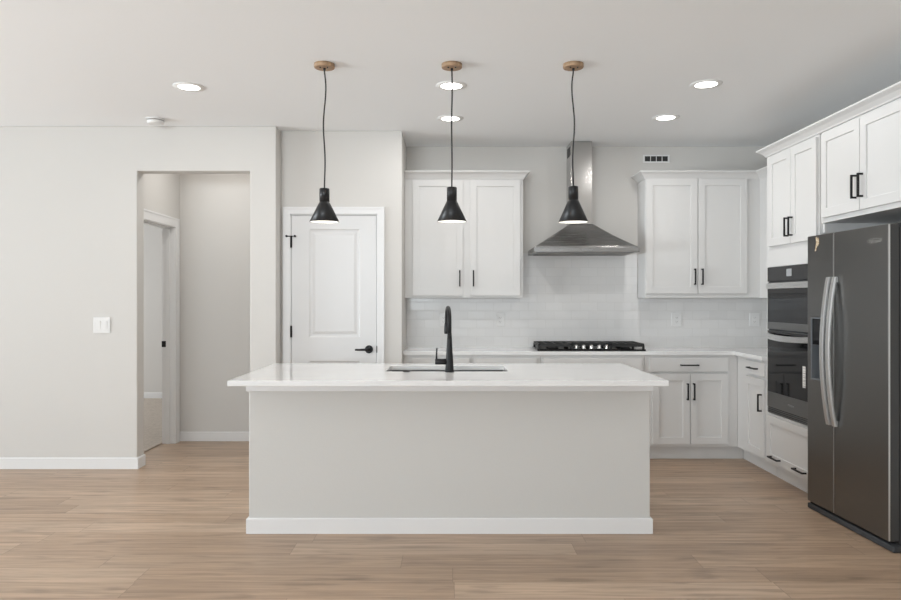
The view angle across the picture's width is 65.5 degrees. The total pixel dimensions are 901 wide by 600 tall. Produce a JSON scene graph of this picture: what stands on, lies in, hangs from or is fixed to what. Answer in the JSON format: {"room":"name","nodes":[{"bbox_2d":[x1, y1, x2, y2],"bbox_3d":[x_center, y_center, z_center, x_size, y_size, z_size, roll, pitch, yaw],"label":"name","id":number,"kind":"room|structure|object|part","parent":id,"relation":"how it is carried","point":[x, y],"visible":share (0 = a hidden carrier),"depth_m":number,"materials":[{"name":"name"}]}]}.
{"room":"kitchen","nodes":[
{"label":"kitchen","id":0,"kind":"room"},
{"bbox_2d":[0,126,279,457],"bbox_3d":[-5.196,-0.021,5.653,7.608,2.732,0.126,0,0,0],"label":"wall","id":1,"kind":"structure","parent":0,"point":[72,197],"depth_m":5.59,"materials":[{"name":"grey paint"}]},
{"bbox_2d":[0,454,145,468],"bbox_3d":[-5.744,1.301,5.646,6.513,0.089,0.139,0,0,0],"label":"baseboard","id":2,"kind":"structure","parent":1,"relation":"attached to","point":[5,463],"depth_m":5.58,"materials":[{"name":"white wood"}]},
{"bbox_2d":[93,317,109,332],"bbox_3d":[-2.779,0.200,5.584,0.134,0.128,0.012,0,0,0],"label":"light switch","id":3,"kind":"object","parent":1,"relation":"attached to","point":[100,324],"visible":1,"depth_m":5.58,"materials":[{"name":"white plastic"}]},
{"bbox_2d":[144,224,161,391],"bbox_3d":[-4.798,-0.021,9.570,4.203,2.732,0.100,0,0,0],"label":"wall","id":4,"kind":"structure","parent":0,"point":[152,234],"depth_m":9.52,"materials":[{"name":"grey paint"}]},
{"bbox_2d":[144,392,161,397],"bbox_3d":[-4.798,1.301,9.513,4.203,0.089,0.012,0,0,0],"label":"baseboard","id":5,"kind":"structure","parent":4,"relation":"attached to","point":[146,394],"depth_m":9.51,"materials":[{"name":"white"}]},
{"bbox_2d":[144,174,179,218],"bbox_3d":[-2.641,-0.021,7.619,0.110,2.732,3.803,0,0,0],"label":"wall","id":6,"kind":"structure","parent":0,"point":[161,191],"depth_m":6.31,"materials":[{"name":"grey paint"}]},
{"bbox_2d":[144,209,179,443],"bbox_3d":[-2.635,0.289,6.168,0.133,2.116,0.963,0,0,0],"label":"door frame","id":7,"kind":"structure","parent":6,"relation":"in","point":[170,226],"depth_m":6.56,"materials":[{"name":"white wood"}]},
{"bbox_2d":[180,174,249,431],"bbox_3d":[-2.043,-0.021,6.740,1.084,2.732,0.100,0,0,0],"label":"wall","id":8,"kind":"structure","parent":0,"point":[214,208],"depth_m":6.69,"materials":[{"name":"grey paint"}]},
{"bbox_2d":[180,432,248,440],"bbox_3d":[-2.043,1.301,6.683,1.086,0.089,0.012,0,0,0],"label":"baseboard","id":9,"kind":"structure","parent":8,"relation":"attached to","point":[184,436],"depth_m":6.68,"materials":[{"name":"white wood"}]},
{"bbox_2d":[280,131,280,362],"bbox_3d":[-1.446,-0.021,5.788,0.108,2.732,0.143,0,0,0],"label":"wall","id":10,"kind":"structure","parent":0,"point":[280,131],"depth_m":5.74,"materials":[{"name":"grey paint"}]},
{"bbox_2d":[281,131,402,362],"bbox_3d":[-0.895,-0.021,5.805,0.994,2.732,0.110,0,0,0],"label":"wall","id":11,"kind":"structure","parent":0,"point":[364,168],"depth_m":5.75,"materials":[{"name":"grey paint"}]},
{"bbox_2d":[283,207,384,362],"bbox_3d":[-0.957,0.291,5.777,0.836,2.112,0.166,0,0,0],"label":"door","id":12,"kind":"structure","parent":11,"relation":"in","point":[334,274],"depth_m":5.75,"materials":[{"name":"white wood"}]},
{"bbox_3d":[-0.707,0.405,5.724,0.142,0.066,0.060,0,0,0],"label":"lever handle","id":13,"kind":"part","parent":12,"relation":"part of","materials":[{"name":"black metal"}]},
{"bbox_2d":[403,136,406,350],"bbox_3d":[-0.453,-0.021,6.148,0.110,2.732,0.574,0,0,0],"label":"wall","id":14,"kind":"structure","parent":0,"point":[404,143],"depth_m":6.06,"materials":[{"name":"grey paint"}]},
{"bbox_2d":[0,0,900,146],"bbox_3d":[-3.000,-1.437,2.500,12.400,0.100,14.400,0,0,0],"label":"ceiling","id":15,"kind":"structure","parent":0,"point":[784,67],"depth_m":4.16,"materials":[{"name":"white paint"}]},
{"bbox_2d":[146,117,164,125],"bbox_3d":[-2.260,-1.366,5.370,0.140,0.040,0.140,0,0,0],"label":"smoke detector","id":16,"kind":"object","parent":15,"relation":"attached to","point":[155,121],"visible":1,"depth_m":5.33,"materials":[{"name":"white plastic"}]},
{"bbox_2d":[173,82,204,91],"bbox_3d":[-1.700,-1.383,4.555,0.200,0.006,0.200,0,0,0],"label":"recessed light","id":17,"kind":"object","parent":15,"relation":"in","point":[185,86],"visible":1,"depth_m":4.54,"materials":[{"name":"white"}]},
{"bbox_2d":[178,84,199,89],"bbox_3d":[-1.700,-1.385,4.555,0.137,0.002,0.137,0,0,0],"label":"diffuser","id":18,"kind":"object","parent":17,"relation":"attached to","point":[180,86],"depth_m":4.54,"materials":[{"name":"white plastic"}]},
{"bbox_2d":[309,61,338,223],"bbox_3d":[-0.741,-0.922,4.120,0.175,0.928,0.175,0,0,0],"label":"pendant light","id":19,"kind":"object","parent":15,"relation":"hanging from","point":[324,213],"visible":1,"depth_m":4.09,"materials":[{"name":"black metal"}]},
{"bbox_3d":[-0.741,-0.517,4.120,0.175,0.118,0.175,0,0,0],"label":"lamp shade","id":20,"kind":"part","parent":19,"relation":"part of","materials":[{"name":"black metal"}]},
{"bbox_3d":[-0.740,-1.005,4.120,0.022,0.703,0.009,0,0,-17],"label":"cord","id":21,"kind":"part","parent":19,"relation":"part of","materials":[{"name":"black plastic"}]},
{"bbox_2d":[437,115,463,121],"bbox_3d":[0.000,-1.383,5.345,0.200,0.006,0.200,0,0,0],"label":"recessed light","id":22,"kind":"object","parent":15,"relation":"in","point":[446,118],"visible":0.98,"depth_m":5.34,"materials":[{"name":"white"}]},
{"bbox_2d":[442,117,458,120],"bbox_3d":[0.000,-1.385,5.345,0.137,0.002,0.137,0,0,0],"label":"diffuser","id":23,"kind":"object","parent":22,"relation":"attached to","point":[443,118],"depth_m":5.36,"materials":[{"name":"white plastic"}]},
{"bbox_2d":[436,81,466,90],"bbox_3d":[0.006,-1.383,4.530,0.200,0.006,0.200,0,0,0],"label":"recessed light","id":24,"kind":"object","parent":15,"relation":"in","point":[445,85],"visible":0.91,"depth_m":4.52,"materials":[{"name":"white"}]},
{"bbox_2d":[441,83,461,88],"bbox_3d":[0.006,-1.385,4.530,0.137,0.002,0.137,0,0,0],"label":"diffuser","id":25,"kind":"object","parent":24,"relation":"attached to","point":[443,85],"depth_m":4.53,"materials":[{"name":"white plastic"}]},
{"bbox_2d":[437,61,466,222],"bbox_3d":[0.008,-0.923,4.120,0.175,0.926,0.175,0,0,0],"label":"pendant light","id":26,"kind":"object","parent":15,"relation":"hanging from","point":[451,212],"visible":1,"depth_m":4.09,"materials":[{"name":"black metal"}]},
{"bbox_3d":[0.008,-0.521,4.120,0.175,0.122,0.175,0,0,0],"label":"lamp shade","id":27,"kind":"part","parent":26,"relation":"part of","materials":[{"name":"black metal"}]},
{"bbox_3d":[0.008,-1.008,4.120,0.012,0.696,0.009,0,0,0],"label":"cord","id":28,"kind":"part","parent":26,"relation":"part of","materials":[{"name":"black plastic"}]},
{"bbox_2d":[558,61,587,223],"bbox_3d":[0.722,-0.921,4.120,0.175,0.929,0.175,0,0,0],"label":"pendant light","id":29,"kind":"object","parent":15,"relation":"hanging from","point":[573,213],"visible":1,"depth_m":4.09,"materials":[{"name":"black metal"}]},
{"bbox_3d":[0.722,-0.522,4.120,0.175,0.130,0.175,0,0,0],"label":"lamp shade","id":30,"kind":"part","parent":29,"relation":"part of","materials":[{"name":"black metal"}]},
{"bbox_3d":[0.721,-1.011,4.120,0.025,0.691,0.009,0,0,-17],"label":"cord","id":31,"kind":"part","parent":29,"relation":"part of","materials":[{"name":"black plastic"}]},
{"bbox_2d":[652,114,679,120],"bbox_3d":[1.635,-1.383,5.320,0.200,0.006,0.200,0,0,0],"label":"recessed light","id":32,"kind":"object","parent":15,"relation":"in","point":[664,117],"visible":1,"depth_m":5.31,"materials":[{"name":"white"}]},
{"bbox_2d":[656,116,674,119],"bbox_3d":[1.635,-1.385,5.320,0.137,0.002,0.137,0,0,0],"label":"diffuser","id":33,"kind":"object","parent":32,"relation":"attached to","point":[657,117],"depth_m":5.32,"materials":[{"name":"white plastic"}]},
{"bbox_2d":[690,79,722,88],"bbox_3d":[1.641,-1.383,4.500,0.200,0.006,0.200,0,0,0],"label":"recessed light","id":34,"kind":"object","parent":15,"relation":"in","point":[709,83],"visible":1,"depth_m":4.49,"materials":[{"name":"white"}]},
{"bbox_2d":[695,82,716,87],"bbox_3d":[1.641,-1.385,4.500,0.137,0.002,0.137,0,0,0],"label":"diffuser","id":35,"kind":"object","parent":34,"relation":"attached to","point":[697,84],"depth_m":4.50,"materials":[{"name":"white plastic"}]},
{"bbox_2d":[0,398,900,599],"bbox_3d":[-3.000,1.389,2.500,12.400,0.112,14.400,0,0,0],"label":"floor","id":36,"kind":"structure","parent":0,"point":[173,526],"depth_m":3.78,"materials":[{"name":"wood"}]},
{"bbox_2d":[403,355,472,362],"bbox_3d":[-0.105,0.904,6.082,0.581,0.884,0.502,0,0,0],"label":"base cabinet","id":37,"kind":"object","parent":36,"relation":"on","point":[406,358],"visible":0.06,"depth_m":5.88,"materials":[{"name":"white wood"}]},
{"bbox_3d":[-0.081,0.544,5.875,0.481,0.113,0.020,0,0,0],"label":"drawer","id":38,"kind":"part","parent":37,"relation":"part of","materials":[{"name":"white wood"}]},
{"bbox_2d":[246,386,652,533],"bbox_3d":[-0.006,0.904,4.382,2.342,0.884,0.706,0,0,0],"label":"kitchen island","id":39,"kind":"object","parent":36,"relation":"on","point":[323,459],"visible":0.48,"depth_m":4.04,"materials":[{"name":"grey paint"}]},
{"bbox_2d":[227,363,668,385],"bbox_3d":[-0.013,0.447,4.256,2.361,0.030,1.022,0,0,0],"label":"island countertop","id":40,"kind":"structure","parent":39,"relation":"on","point":[277,374],"depth_m":4.00,"materials":[{"name":"white stone"}]},
{"bbox_2d":[435,306,453,371],"bbox_3d":[-0.035,0.233,4.285,0.114,0.397,0.220,0,0,0],"label":"kitchen faucet","id":41,"kind":"object","parent":40,"relation":"on","point":[448,362],"visible":1,"depth_m":4.19,"materials":[{"name":"black metal"}]},
{"bbox_3d":[-0.057,0.338,4.203,0.071,0.099,0.035,0,0,0],"label":"lever","id":42,"kind":"part","parent":41,"relation":"part of","materials":[{"name":"black"}]},
{"bbox_3d":[-0.015,0.123,4.290,0.024,0.177,0.200,0,0,-6],"label":"spout","id":43,"kind":"part","parent":41,"relation":"part of","materials":[{"name":"black metal"}]},
{"bbox_2d":[390,370,503,370],"bbox_3d":[-0.022,0.560,4.421,0.780,0.193,0.407,0,0,0],"label":"sink","id":44,"kind":"object","parent":40,"relation":"in","point":[390,370],"visible":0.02,"depth_m":4.60,"materials":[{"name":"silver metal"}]},
{"bbox_3d":[-0.006,1.301,4.383,2.340,0.089,0.705,0,0,0],"label":"baseboard","id":45,"kind":"part","parent":39,"relation":"part of","materials":[{"name":"white wood"}]},
{"bbox_2d":[473,355,540,362],"bbox_3d":[0.471,0.904,6.082,0.570,0.884,0.502,0,0,0],"label":"base cabinet","id":46,"kind":"object","parent":36,"relation":"on","point":[476,358],"visible":0.02,"depth_m":5.87,"materials":[{"name":"white wood"}]},
{"bbox_3d":[0.465,0.544,5.875,0.513,0.113,0.020,0,0,0],"label":"drawer","id":47,"kind":"part","parent":46,"relation":"part of","materials":[{"name":"white wood"}]},
{"bbox_2d":[541,355,643,371],"bbox_3d":[1.192,0.904,6.082,0.871,0.884,0.502,0,0,0],"label":"base cabinet","id":48,"kind":"object","parent":36,"relation":"on","point":[635,361],"visible":0.05,"depth_m":5.87,"materials":[{"name":"white wood"}]},
{"bbox_2d":[644,355,742,458],"bbox_3d":[2.055,0.904,6.082,0.853,0.884,0.502,0,0,0],"label":"base cabinet","id":49,"kind":"object","parent":36,"relation":"on","point":[694,416],"visible":0.92,"depth_m":5.88,"materials":[{"name":"white wood"}]},
{"bbox_3d":[1.848,0.912,5.875,0.314,0.590,0.020,0,0,0],"label":"door","id":50,"kind":"part","parent":49,"relation":"part of","materials":[{"name":"white wood"}]},
{"bbox_3d":[1.998,0.544,5.875,0.657,0.113,0.020,0,0,0],"label":"drawer","id":51,"kind":"part","parent":49,"relation":"part of","materials":[{"name":"white wood"}]},
{"bbox_3d":[2.034,0.765,5.848,0.011,0.140,0.034,0,0,0],"label":"handle","id":52,"kind":"part","parent":49,"relation":"part of","materials":[{"name":"black metal"}]},
{"bbox_3d":[2.168,0.912,5.875,0.316,0.590,0.020,0,0,0],"label":"door","id":53,"kind":"part","parent":49,"relation":"part of","materials":[{"name":"white wood"}]},
{"bbox_2d":[737,356,776,475],"bbox_3d":[2.692,0.904,5.837,0.673,0.884,0.993,0,0,0],"label":"base cabinet","id":54,"kind":"object","parent":36,"relation":"on","point":[751,373],"visible":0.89,"depth_m":5.57,"materials":[{"name":"white wood"}]},
{"bbox_2d":[403,348,766,360],"bbox_3d":[1.316,0.447,5.837,3.426,0.030,0.996,0,0,0],"label":"countertop","id":55,"kind":"structure","parent":54,"relation":"on","point":[754,353],"depth_m":5.86,"materials":[{"name":"white stone"}]},
{"bbox_2d":[532,341,645,350],"bbox_3d":[1.195,0.401,6.120,0.920,0.062,0.380,0,0,0],"label":"gas cooktop","id":56,"kind":"object","parent":55,"relation":"in","point":[537,345],"visible":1,"depth_m":5.97,"materials":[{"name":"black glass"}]},
{"bbox_3d":[1.195,0.424,6.120,0.920,0.014,0.380,0,0,0],"label":"cooking plate","id":57,"kind":"part","parent":56,"relation":"part of","materials":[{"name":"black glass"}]},
{"bbox_3d":[2.400,0.536,5.521,0.020,0.105,0.338,0,0,0],"label":"drawer","id":58,"kind":"part","parent":54,"relation":"part of","materials":[{"name":"white wood"}]},
{"bbox_3d":[2.400,0.911,5.521,0.020,0.601,0.338,0,0,0],"label":"door","id":59,"kind":"part","parent":54,"relation":"part of","materials":[{"name":"white wood"}]},
{"bbox_3d":[2.373,0.790,5.384,0.034,0.135,0.011,0,0,0],"label":"handle","id":60,"kind":"part","parent":54,"relation":"part of","materials":[{"name":"black metal"}]},
{"bbox_2d":[767,134,826,492],"bbox_3d":[2.692,0.131,4.957,0.673,2.430,0.760,0,0,0],"label":"tall cabinet","id":61,"kind":"object","parent":36,"relation":"on","point":[794,172],"visible":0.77,"depth_m":4.94,"materials":[{"name":"white wood"}]},
{"bbox_3d":[2.400,-0.733,5.104,0.020,0.667,0.343,0,0,0],"label":"door","id":62,"kind":"part","parent":61,"relation":"part of","materials":[{"name":"white wood"}]},
{"bbox_3d":[2.373,-0.516,4.959,0.034,0.135,0.011,0,0,0],"label":"handle","id":63,"kind":"part","parent":61,"relation":"part of","materials":[{"name":"black metal"}]},
{"bbox_2d":[766,264,807,425],"bbox_3d":[2.651,0.302,4.951,0.618,1.090,0.704,0,0,0],"label":"double oven","id":64,"kind":"object","parent":61,"relation":"in","point":[787,335],"visible":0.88,"depth_m":4.97,"materials":[{"name":"grey glass"}]},
{"bbox_3d":[2.370,0.271,4.943,0.056,0.052,0.664,0,0,0],"label":"handle","id":65,"kind":"part","parent":64,"relation":"part of","materials":[{"name":"silver metal"}]},
{"bbox_3d":[2.383,-0.103,4.943,0.030,0.042,0.664,0,0,0],"label":"handle","id":66,"kind":"part","parent":64,"relation":"part of","materials":[{"name":"silver metal"}]},
{"bbox_3d":[2.404,0.514,4.951,0.012,0.573,0.704,0,0,0],"label":"oven door","id":67,"kind":"part","parent":64,"relation":"part of","materials":[{"name":"black glass"}]},
{"bbox_3d":[2.404,0.043,4.951,0.012,0.348,0.704,0,0,0],"label":"oven door","id":68,"kind":"part","parent":64,"relation":"part of","materials":[{"name":"black glass"}]},
{"bbox_3d":[2.404,-0.191,4.951,0.012,0.105,0.704,0,0,0],"label":"control panel","id":69,"kind":"part","parent":64,"relation":"part of","materials":[{"name":"grey metal"}]},
{"bbox_3d":[2.400,1.036,4.941,0.020,0.342,0.712,0,0,0],"label":"drawer","id":70,"kind":"part","parent":61,"relation":"part of","materials":[{"name":"white wood"}]},
{"bbox_3d":[2.373,-0.516,4.900,0.034,0.135,0.011,0,0,0],"label":"handle","id":71,"kind":"part","parent":61,"relation":"part of","materials":[{"name":"black metal"}]},
{"bbox_3d":[2.400,-0.733,4.756,0.020,0.667,0.342,0,0,0],"label":"door","id":72,"kind":"part","parent":61,"relation":"part of","materials":[{"name":"white wood"}]},
{"bbox_2d":[756,81,900,157],"bbox_3d":[2.689,-1.115,4.489,0.678,0.060,1.817,0,0,0],"label":"crown molding","id":73,"kind":"structure","parent":61,"relation":"on","point":[891,93],"depth_m":4.31,"materials":[{"name":"white wood"}]},
{"bbox_2d":[808,223,900,552],"bbox_3d":[2.621,0.465,4.144,0.704,1.762,0.833,0,0,-3],"label":"refrigerator","id":74,"kind":"object","parent":36,"relation":"on","point":[854,275],"visible":1,"depth_m":4.04,"materials":[{"name":"grey metal"}]},
{"bbox_3d":[2.337,0.202,4.413,0.027,0.164,0.160,0,0,-3],"label":"dispenser panel","id":75,"kind":"part","parent":74,"relation":"part of","materials":[{"name":"black glass"}]},
{"bbox_3d":[2.350,0.443,4.406,0.058,1.709,0.285,0,0,-3],"label":"freezer door","id":76,"kind":"part","parent":74,"relation":"part of","materials":[{"name":"black metal"}]},
{"bbox_3d":[2.294,0.311,4.288,0.064,0.902,0.033,0,0,-3],"label":"handle","id":77,"kind":"part","parent":74,"relation":"part of","materials":[{"name":"silver metal"}]},
{"bbox_3d":[2.297,0.311,4.226,0.064,0.902,0.033,0,0,-3],"label":"handle","id":78,"kind":"part","parent":74,"relation":"part of","materials":[{"name":"silver metal"}]},
{"bbox_3d":[2.368,0.443,4.009,0.058,1.709,0.497,0,0,-3],"label":"fridge door","id":79,"kind":"part","parent":74,"relation":"part of","materials":[{"name":"black metal"}]},
{"bbox_3d":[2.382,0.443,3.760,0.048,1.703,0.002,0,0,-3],"label":"door","id":80,"kind":"part","parent":74,"relation":"part of","materials":[{"name":"grey metal"}]},
{"bbox_2d":[407,147,766,297],"bbox_3d":[1.377,-0.021,6.395,3.547,2.732,0.120,0,0,0],"label":"wall","id":81,"kind":"structure","parent":0,"point":[614,191],"depth_m":6.33,"materials":[{"name":"grey paint"}]},
{"bbox_2d":[405,170,529,297],"bbox_3d":[0.145,-0.567,6.184,1.082,1.098,0.300,0,0,0],"label":"upper cabinet","id":82,"kind":"object","parent":81,"relation":"attached to","point":[481,256],"visible":1,"depth_m":6.08,"materials":[{"name":"white wood"}]},
{"bbox_3d":[-0.111,-0.540,6.080,0.438,1.005,0.020,0,0,0],"label":"door","id":83,"kind":"part","parent":82,"relation":"part of","materials":[{"name":"white wood"}]},
{"bbox_3d":[0.145,-1.083,6.184,1.082,0.066,0.300,0,0,0],"label":"crown","id":84,"kind":"part","parent":82,"relation":"part of","materials":[{"name":"white wood"}]},
{"bbox_3d":[0.388,-0.540,6.080,0.435,1.005,0.020,0,0,0],"label":"door","id":85,"kind":"part","parent":82,"relation":"part of","materials":[{"name":"white wood"}]},
{"bbox_2d":[528,141,639,255],"bbox_3d":[1.141,-0.890,6.096,0.884,0.985,0.472,0,0,0],"label":"range hood","id":86,"kind":"object","parent":81,"relation":"attached to","point":[583,239],"visible":1,"depth_m":6.04,"materials":[{"name":"silver metal"}]},
{"bbox_2d":[407,253,766,347],"bbox_3d":[1.316,0.005,6.331,3.426,0.852,0.008,0,0,0],"label":"wall tile","id":87,"kind":"structure","parent":81,"relation":"attached to","point":[565,298],"depth_m":6.33,"materials":[{"name":"white tile"}]},
{"bbox_2d":[440,313,444,325],"bbox_3d":[-0.063,0.177,6.322,0.072,0.120,0.009,0,0,0],"label":"wall outlet","id":88,"kind":"object","parent":87,"relation":"attached to","point":[442,315],"visible":0.66,"depth_m":6.32,"materials":[{"name":"white plastic"}]},
{"bbox_2d":[496,313,503,325],"bbox_3d":[0.449,0.177,6.322,0.072,0.120,0.009,0,0,0],"label":"wall outlet","id":89,"kind":"object","parent":87,"relation":"attached to","point":[499,316],"visible":1,"depth_m":6.32,"materials":[{"name":"white plastic"}]},
{"bbox_2d":[671,313,681,325],"bbox_3d":[2.040,0.177,6.322,0.092,0.120,0.009,0,0,0],"label":"wall outlet","id":90,"kind":"object","parent":87,"relation":"attached to","point":[676,318],"visible":1,"depth_m":6.32,"materials":[{"name":"white plastic"}]},
{"bbox_2d":[749,313,758,325],"bbox_3d":[2.742,0.177,6.322,0.092,0.120,0.009,0,0,0],"label":"wall outlet","id":91,"kind":"object","parent":87,"relation":"attached to","point":[753,317],"visible":1,"depth_m":6.32,"materials":[{"name":"white plastic"}]},
{"bbox_2d":[643,155,669,162],"bbox_3d":[1.859,-1.276,6.331,0.240,0.072,0.008,0,0,0],"label":"air vent","id":92,"kind":"object","parent":81,"relation":"in","point":[646,158],"visible":1,"depth_m":6.33,"materials":[{"name":"white plastic"}]},
{"bbox_2d":[631,166,766,297],"bbox_3d":[2.332,-0.567,5.840,1.394,1.098,0.989,0,0,0],"label":"upper cabinet","id":93,"kind":"object","parent":81,"relation":"attached to","point":[702,233],"visible":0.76,"depth_m":6.08,"materials":[{"name":"white wood"}]},
{"bbox_3d":[1.918,-0.552,6.080,0.446,0.992,0.020,0,0,0],"label":"door","id":94,"kind":"part","parent":93,"relation":"part of","materials":[{"name":"white wood"}]},
{"bbox_3d":[2.332,-1.083,5.862,1.394,0.066,0.944,0,0,0],"label":"crown","id":95,"kind":"part","parent":93,"relation":"part of","materials":[{"name":"white wood"}]},
{"bbox_3d":[2.177,-0.202,6.053,0.011,0.140,0.034,0,0,0],"label":"handle","id":96,"kind":"part","parent":93,"relation":"part of","materials":[{"name":"black metal"}]},
{"bbox_3d":[2.360,-0.552,6.080,0.423,0.992,0.020,0,0,0],"label":"door","id":97,"kind":"part","parent":93,"relation":"part of","materials":[{"name":"white wood"}]},
{"bbox_3d":[2.677,-0.550,5.641,0.020,0.996,0.578,0,0,0],"label":"door","id":98,"kind":"part","parent":93,"relation":"part of","materials":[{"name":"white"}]},
{"bbox_3d":[3.090,-0.021,0.867,0.120,2.732,10.934,0,0,0],"label":"wall","id":99,"kind":"structure","parent":0,"visible":0},
{"bbox_2d":[821,98,900,232],"bbox_3d":[2.692,-0.761,4.108,0.673,0.647,0.936,0,0,0],"label":"upper cabinet","id":100,"kind":"object","parent":99,"relation":"attached to","point":[861,156],"visible":1,"depth_m":4.10,"materials":[{"name":"white wood"}]},
{"bbox_3d":[2.400,-0.797,4.311,0.020,0.539,0.424,0,0,0],"label":"door","id":101,"kind":"part","parent":100,"relation":"part of","materials":[{"name":"white wood"}]},
{"bbox_3d":[2.373,-0.667,4.129,0.034,0.140,0.011,0,0,0],"label":"handle","id":102,"kind":"part","parent":100,"relation":"part of","materials":[{"name":"black metal"}]},
{"bbox_3d":[2.373,-0.667,4.063,0.034,0.140,0.011,0,0,0],"label":"handle","id":103,"kind":"part","parent":100,"relation":"part of","materials":[{"name":"black metal"}]},
{"bbox_3d":[2.400,-0.797,3.881,0.020,0.539,0.424,0,0,0],"label":"door","id":104,"kind":"part","parent":100,"relation":"part of","materials":[{"name":"white wood"}]}
]}

